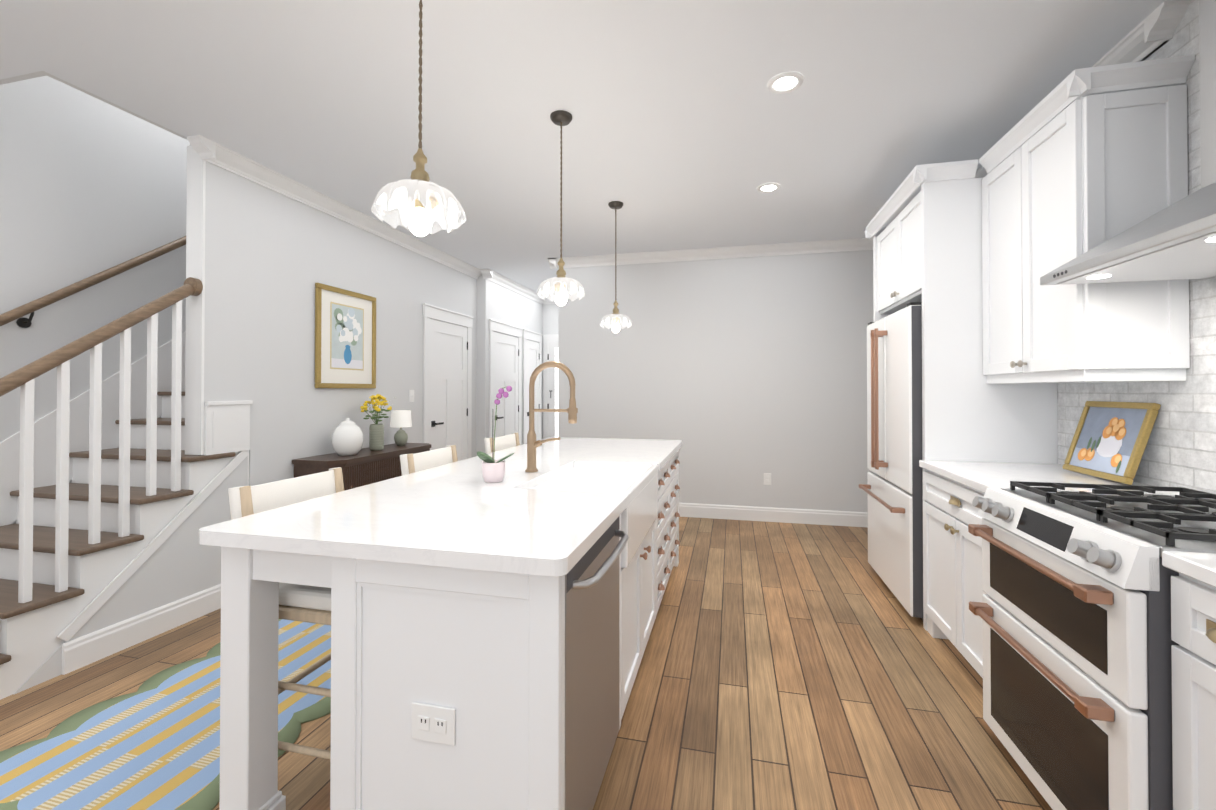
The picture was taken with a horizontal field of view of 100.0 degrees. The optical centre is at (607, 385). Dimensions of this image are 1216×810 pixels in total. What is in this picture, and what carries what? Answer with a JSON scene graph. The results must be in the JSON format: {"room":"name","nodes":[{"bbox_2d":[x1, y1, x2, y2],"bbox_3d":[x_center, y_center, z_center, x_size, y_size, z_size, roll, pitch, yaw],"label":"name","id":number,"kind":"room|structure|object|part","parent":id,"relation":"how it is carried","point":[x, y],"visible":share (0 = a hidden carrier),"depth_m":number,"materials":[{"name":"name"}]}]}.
{"room":"kitchen","nodes":[
{"label":"kitchen","id":0,"kind":"room"},
{"bbox_2d":[0,71,59,90],"bbox_3d":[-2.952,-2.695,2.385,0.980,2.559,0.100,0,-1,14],"label":"wall","id":1,"kind":"structure","parent":0,"point":[34,79],"depth_m":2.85,"materials":[{"name":"white paint"}]},
{"bbox_2d":[0,83,187,523],"bbox_3d":[-3.189,-1.312,3.768,0.100,5.300,12.000,0,-1,14],"label":"wall","id":2,"kind":"structure","parent":0,"point":[91,184],"depth_m":3.16,"materials":[{"name":"white paint"}]},
{"bbox_2d":[0,236,185,327],"bbox_3d":[-3.103,-1.038,3.693,0.099,3.076,4.131,0,-1,14],"label":"handrail","id":3,"kind":"object","parent":2,"relation":"attached to","point":[31,307],"depth_m":3.09,"materials":[{"name":"brown wood"}]},
{"bbox_2d":[44,79,189,145],"bbox_3d":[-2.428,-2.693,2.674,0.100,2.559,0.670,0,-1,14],"label":"wall","id":4,"kind":"structure","parent":0,"point":[84,94],"depth_m":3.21,"materials":[{"name":"white paint"}]},
{"bbox_2d":[185,145,541,485],"bbox_3d":[-1.750,-1.297,5.489,0.238,5.300,5.175,0,-1,14],"label":"wall","id":5,"kind":"structure","parent":0,"point":[261,261],"depth_m":3.58,"materials":[{"name":"white paint"}]},
{"bbox_2d":[315,283,375,387],"bbox_3d":[-2.076,-0.369,4.076,0.028,0.780,0.640,0,-1,14],"label":"picture frame","id":6,"kind":"object","parent":5,"relation":"attached to","point":[345,338],"visible":1,"depth_m":4.04,"materials":[{"name":"gold"}]},
{"bbox_2d":[409,390,413,401],"bbox_3d":[-1.883,0.098,4.910,0.012,0.116,0.072,0,-1,14],"label":"switch plate","id":7,"kind":"object","parent":5,"relation":"attached to","point":[411,395],"visible":1,"depth_m":4.90,"materials":[{"name":"white plastic"}]},
{"bbox_2d":[187,0,1190,303],"bbox_3d":[0.492,-1.345,4.899,4.640,0.094,5.264,0,-1,14],"label":"crown molding","id":8,"kind":"structure","parent":5,"relation":"attached to","point":[1149,32],"depth_m":4.14,"materials":[{"name":"white wood"}]},
{"bbox_2d":[0,517,1051,809],"bbox_3d":[-1.099,1.359,3.237,8.200,0.050,12.000,0,-1,14],"label":"floor","id":9,"kind":"structure","parent":0,"point":[796,667],"depth_m":2.17,"materials":[{"name":"brown wood"}]},
{"bbox_2d":[0,277,252,699],"bbox_3d":[-2.666,-0.260,3.642,0.969,3.193,3.980,0,-1,14],"label":"stairs","id":10,"kind":"structure","parent":9,"relation":"on","point":[108,536],"depth_m":2.71,"materials":[{"name":"white wood"}]},
{"bbox_2d":[62,584,220,674],"bbox_3d":[-2.170,1.268,3.703,0.016,0.140,2.800,0,-1,14],"label":"baseboard","id":11,"kind":"structure","parent":10,"relation":"attached to","point":[87,649],"depth_m":2.62,"materials":[{"name":"white wood"}]},
{"bbox_2d":[0,619,330,809],"bbox_3d":[-1.473,1.321,2.674,1.000,0.013,2.530,0,-1,14],"label":"rug","id":12,"kind":"object","parent":9,"relation":"on","point":[152,742],"visible":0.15,"depth_m":1.87,"materials":[{"name":"fabric"}]},
{"bbox_2d":[228,467,343,759],"bbox_3d":[-0.913,0.820,1.755,0.478,1.003,0.460,0,-1,14],"label":"stool","id":13,"kind":"object","parent":9,"relation":"on","point":[305,603],"visible":0.17,"depth_m":1.60,"materials":[{"name":"white fabric"}]},
{"bbox_2d":[292,443,430,490],"bbox_3d":[-1.879,0.931,4.099,0.388,0.820,1.200,0,-1,14],"label":"sideboard","id":14,"kind":"object","parent":9,"relation":"on","point":[364,466],"visible":0.23,"depth_m":3.76,"materials":[{"name":"brown wood"}]},
{"bbox_2d":[331,418,363,455],"bbox_3d":[-1.947,0.379,3.822,0.216,0.278,0.216,0,-1,14],"label":"vase","id":15,"kind":"object","parent":14,"relation":"on","point":[347,438],"visible":1,"depth_m":3.75,"materials":[{"name":"white ceramic"}]},
{"bbox_2d":[360,394,395,450],"bbox_3d":[-1.873,0.294,4.131,0.266,0.452,0.251,0,-1,14],"label":"vase","id":16,"kind":"object","parent":14,"relation":"on","point":[376,436],"visible":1,"depth_m":4.09,"materials":[{"name":"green ceramic"}]},
{"bbox_2d":[390,410,411,445],"bbox_3d":[-1.811,0.371,4.468,0.176,0.305,0.176,0,-1,14],"label":"table lamp","id":17,"kind":"object","parent":14,"relation":"on","point":[401,418],"visible":1,"depth_m":4.42,"materials":[{"name":"white fabric"}]},
{"bbox_2d":[400,445,457,475],"bbox_3d":[-0.712,0.827,2.581,0.478,1.003,0.460,0,-1,14],"label":"stool","id":18,"kind":"object","parent":9,"relation":"on","point":[415,462],"visible":0.06,"depth_m":2.58,"materials":[{"name":"white fabric"}]},
{"bbox_2d":[219,445,681,809],"bbox_3d":[-0.260,0.885,2.623,1.093,0.886,2.764,0,-1,14],"label":"kitchen island","id":19,"kind":"object","parent":9,"relation":"on","point":[489,641],"depth_m":1.31,"materials":[{"name":"white wood"}]},
{"bbox_2d":[199,437,682,580],"bbox_3d":[-0.280,0.423,2.639,1.060,0.038,2.830,0,-1,14],"label":"island countertop","id":20,"kind":"structure","parent":19,"relation":"on","point":[447,516],"depth_m":1.50,"materials":[{"name":"white stone"}]},
{"bbox_2d":[477,386,513,482],"bbox_3d":[-0.488,0.199,2.129,0.187,0.398,0.140,0,-1,14],"label":"orchid","id":21,"kind":"object","parent":20,"relation":"on","point":[493,470],"visible":1,"depth_m":2.10,"materials":[{"name":"white"}]},
{"bbox_2d":[525,361,577,471],"bbox_3d":[-0.262,0.142,2.365,0.254,0.514,0.059,0,-1,14],"label":"faucet","id":22,"kind":"object","parent":20,"relation":"on","point":[533,444],"visible":1,"depth_m":2.37,"materials":[{"name":"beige metal"}]},
{"bbox_2d":[507,461,658,492],"bbox_3d":[-0.066,0.538,2.313,0.478,0.270,0.810,0,-1,14],"label":"sink","id":23,"kind":"object","parent":20,"relation":"in","point":[573,476],"depth_m":2.42,"materials":[{"name":"white ceramic"}]},
{"bbox_2d":[484,433,519,453],"bbox_3d":[-0.512,0.834,3.407,0.478,1.003,0.460,0,-1,14],"label":"stool","id":24,"kind":"object","parent":9,"relation":"on","point":[507,441],"visible":0.06,"depth_m":3.42,"materials":[{"name":"white fabric"}]},
{"bbox_2d":[859,302,922,620],"bbox_3d":[2.070,0.430,3.222,0.729,1.783,0.932,0,-1,14],"label":"fridge","id":25,"kind":"object","parent":9,"relation":"on","point":[893,487],"visible":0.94,"depth_m":3.06,"materials":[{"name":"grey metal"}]},
{"bbox_2d":[923,472,985,677],"bbox_3d":[1.914,0.883,2.290,0.626,0.884,0.851,0,-1,14],"label":"base cabinet","id":26,"kind":"object","parent":9,"relation":"on","point":[952,567],"depth_m":2.40,"materials":[{"name":"white wood"}]},
{"bbox_2d":[919,460,1179,495],"bbox_3d":[1.907,0.420,2.296,0.641,0.038,0.850,0,-1,14],"label":"countertop","id":27,"kind":"structure","parent":26,"relation":"on","point":[977,476],"depth_m":2.30,"materials":[{"name":"white stone"}]},
{"bbox_2d":[1062,401,1160,484],"bbox_3d":[2.154,0.232,2.204,0.120,0.326,0.400,0,-1,14],"label":"framed picture","id":28,"kind":"object","parent":27,"relation":"on","point":[1109,440],"visible":1,"depth_m":2.17,"materials":[{"name":"gold paint"}]},
{"bbox_2d":[864,159,1057,630],"bbox_3d":[2.123,0.073,3.213,0.669,2.520,1.125,0,-1,14],"label":"tall cabinet","id":29,"kind":"object","parent":9,"relation":"on","point":[927,246],"visible":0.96,"depth_m":2.75,"materials":[{"name":"white wood"}]},
{"bbox_2d":[968,481,1215,809],"bbox_3d":[1.656,0.837,1.522,0.761,0.962,0.758,0,-1,14],"label":"range","id":30,"kind":"object","parent":9,"relation":"on","point":[1072,609],"visible":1,"depth_m":1.43,"materials":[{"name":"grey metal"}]},
{"bbox_2d":[1171,576,1215,809],"bbox_3d":[1.590,0.871,0.958,0.626,0.884,0.360,0,-1,14],"label":"base cabinet","id":31,"kind":"object","parent":9,"relation":"on","point":[1193,606],"depth_m":1.15,"materials":[{"name":"white wood"}]},
{"bbox_2d":[1162,551,1215,591],"bbox_3d":[1.496,0.405,0.606,0.641,0.038,1.097,0,-1,14],"label":"countertop","id":32,"kind":"structure","parent":31,"relation":"on","point":[1199,567],"depth_m":1.15,"materials":[{"name":"white stone"}]},
{"bbox_2d":[542,304,558,438],"bbox_3d":[-0.623,0.005,7.918,1.440,2.740,0.100,0,-1,14],"label":"wall","id":33,"kind":"structure","parent":0,"point":[550,314],"depth_m":7.95,"materials":[{"name":"white paint"}]},
{"bbox_2d":[543,334,557,438],"bbox_3d":[-0.517,0.289,7.821,1.000,2.170,0.030,0,-1,14],"label":"entry door","id":34,"kind":"structure","parent":33,"relation":"in","point":[550,385],"depth_m":7.91,"materials":[{"name":"white wood"}]},
{"bbox_2d":[0,0,1170,291],"bbox_3d":[-1.099,-1.456,3.261,8.200,0.100,12.000,0,-1,14],"label":"ceiling","id":35,"kind":"structure","parent":0,"point":[684,128],"depth_m":2.47,"materials":[{"name":"white paint"}]},
{"bbox_2d":[371,0,466,236],"bbox_3d":[-0.537,-0.924,1.463,0.257,0.993,0.257,0,-1,14],"label":"pendant light","id":36,"kind":"object","parent":35,"relation":"hanging from","point":[393,205],"depth_m":1.44,"materials":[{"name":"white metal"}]},
{"bbox_3d":[-0.537,-0.497,1.459,0.061,0.140,0.063,0,-1,14],"label":"pendant light bulb","id":37,"kind":"part","parent":36,"relation":"part of","materials":[{"name":"white glass"}]},
{"bbox_2d":[537,110,584,305],"bbox_3d":[-0.244,-0.913,2.668,0.257,0.993,0.257,0,-1,14],"label":"pendant light","id":38,"kind":"object","parent":35,"relation":"hanging from","point":[559,284],"depth_m":2.64,"materials":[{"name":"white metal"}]},
{"bbox_3d":[-0.244,-0.486,2.664,0.061,0.140,0.063,0,-1,14],"label":"pendant light bulb","id":39,"kind":"part","parent":38,"relation":"part of","materials":[{"name":"white glass"}]},
{"bbox_2d":[600,201,631,332],"bbox_3d":[0.060,-0.902,3.921,0.257,0.993,0.257,0,-1,14],"label":"pendant light","id":40,"kind":"object","parent":35,"relation":"hanging from","point":[615,318],"depth_m":3.89,"materials":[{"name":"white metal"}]},
{"bbox_3d":[0.060,-0.475,3.918,0.061,0.140,0.063,0,-1,14],"label":"pendant light bulb","id":41,"kind":"part","parent":40,"relation":"part of","materials":[{"name":"white glass"}]},
{"bbox_2d":[757,183,780,192],"bbox_3d":[1.137,-1.398,3.613,0.163,0.009,0.163,0,-1,-31],"label":"recessed light","id":42,"kind":"object","parent":35,"relation":"in","point":[764,188],"depth_m":3.61,"materials":[{"name":"white plastic"}]},
{"bbox_2d":[767,72,803,93],"bbox_3d":[0.827,-1.409,2.381,0.163,0.009,0.163,0,-1,-31],"label":"recessed light","id":43,"kind":"object","parent":35,"relation":"in","point":[781,83],"depth_m":2.38,"materials":[{"name":"white plastic"}]},
{"bbox_2d":[558,250,873,511],"bbox_3d":[1.167,-0.019,5.250,3.500,2.740,0.100,0,-1,14],"label":"wall","id":44,"kind":"structure","parent":0,"point":[739,377],"depth_m":5.17,"materials":[{"name":"white paint"}]},
{"bbox_2d":[764,473,770,484],"bbox_3d":[1.587,0.930,5.083,0.072,0.116,0.009,0,-1,14],"label":"electrical outlet","id":45,"kind":"object","parent":44,"relation":"attached to","point":[767,478],"visible":1,"depth_m":5.08,"materials":[{"name":"white plastic"}]},
{"bbox_2d":[679,503,867,526],"bbox_3d":[1.146,1.281,5.184,3.516,0.140,0.016,0,-1,14],"label":"baseboard","id":46,"kind":"structure","parent":44,"relation":"attached to","point":[732,512],"depth_m":5.05,"materials":[{"name":"white wood"}]},
{"bbox_3d":[1.921,-0.059,0.729,0.100,2.740,8.530,0,-1,14],"label":"wall","id":47,"kind":"structure","parent":0,"visible":0},
{"bbox_2d":[979,54,1194,383],"bbox_3d":[2.043,-0.605,2.286,0.368,1.180,0.824,0,-1,14],"label":"upper cabinet","id":48,"kind":"object","parent":47,"relation":"attached to","point":[1075,163],"visible":1,"depth_m":1.96,"materials":[{"name":"white wood"}]},
{"bbox_2d":[1040,0,1215,284],"bbox_3d":[1.783,-0.897,1.506,0.503,1.043,0.760,0,-1,14],"label":"range hood","id":49,"kind":"object","parent":47,"relation":"attached to","point":[1176,240],"visible":1,"depth_m":1.57,"materials":[{"name":"silver metal"}]},
{"bbox_2d":[1057,0,1215,490],"bbox_3d":[1.970,-0.517,1.176,0.011,1.814,3.014,0,-1,14],"label":"tile backsplash","id":50,"kind":"structure","parent":47,"relation":"attached to","point":[1180,450],"depth_m":1.88,"materials":[{"name":"tile"}]}
]}

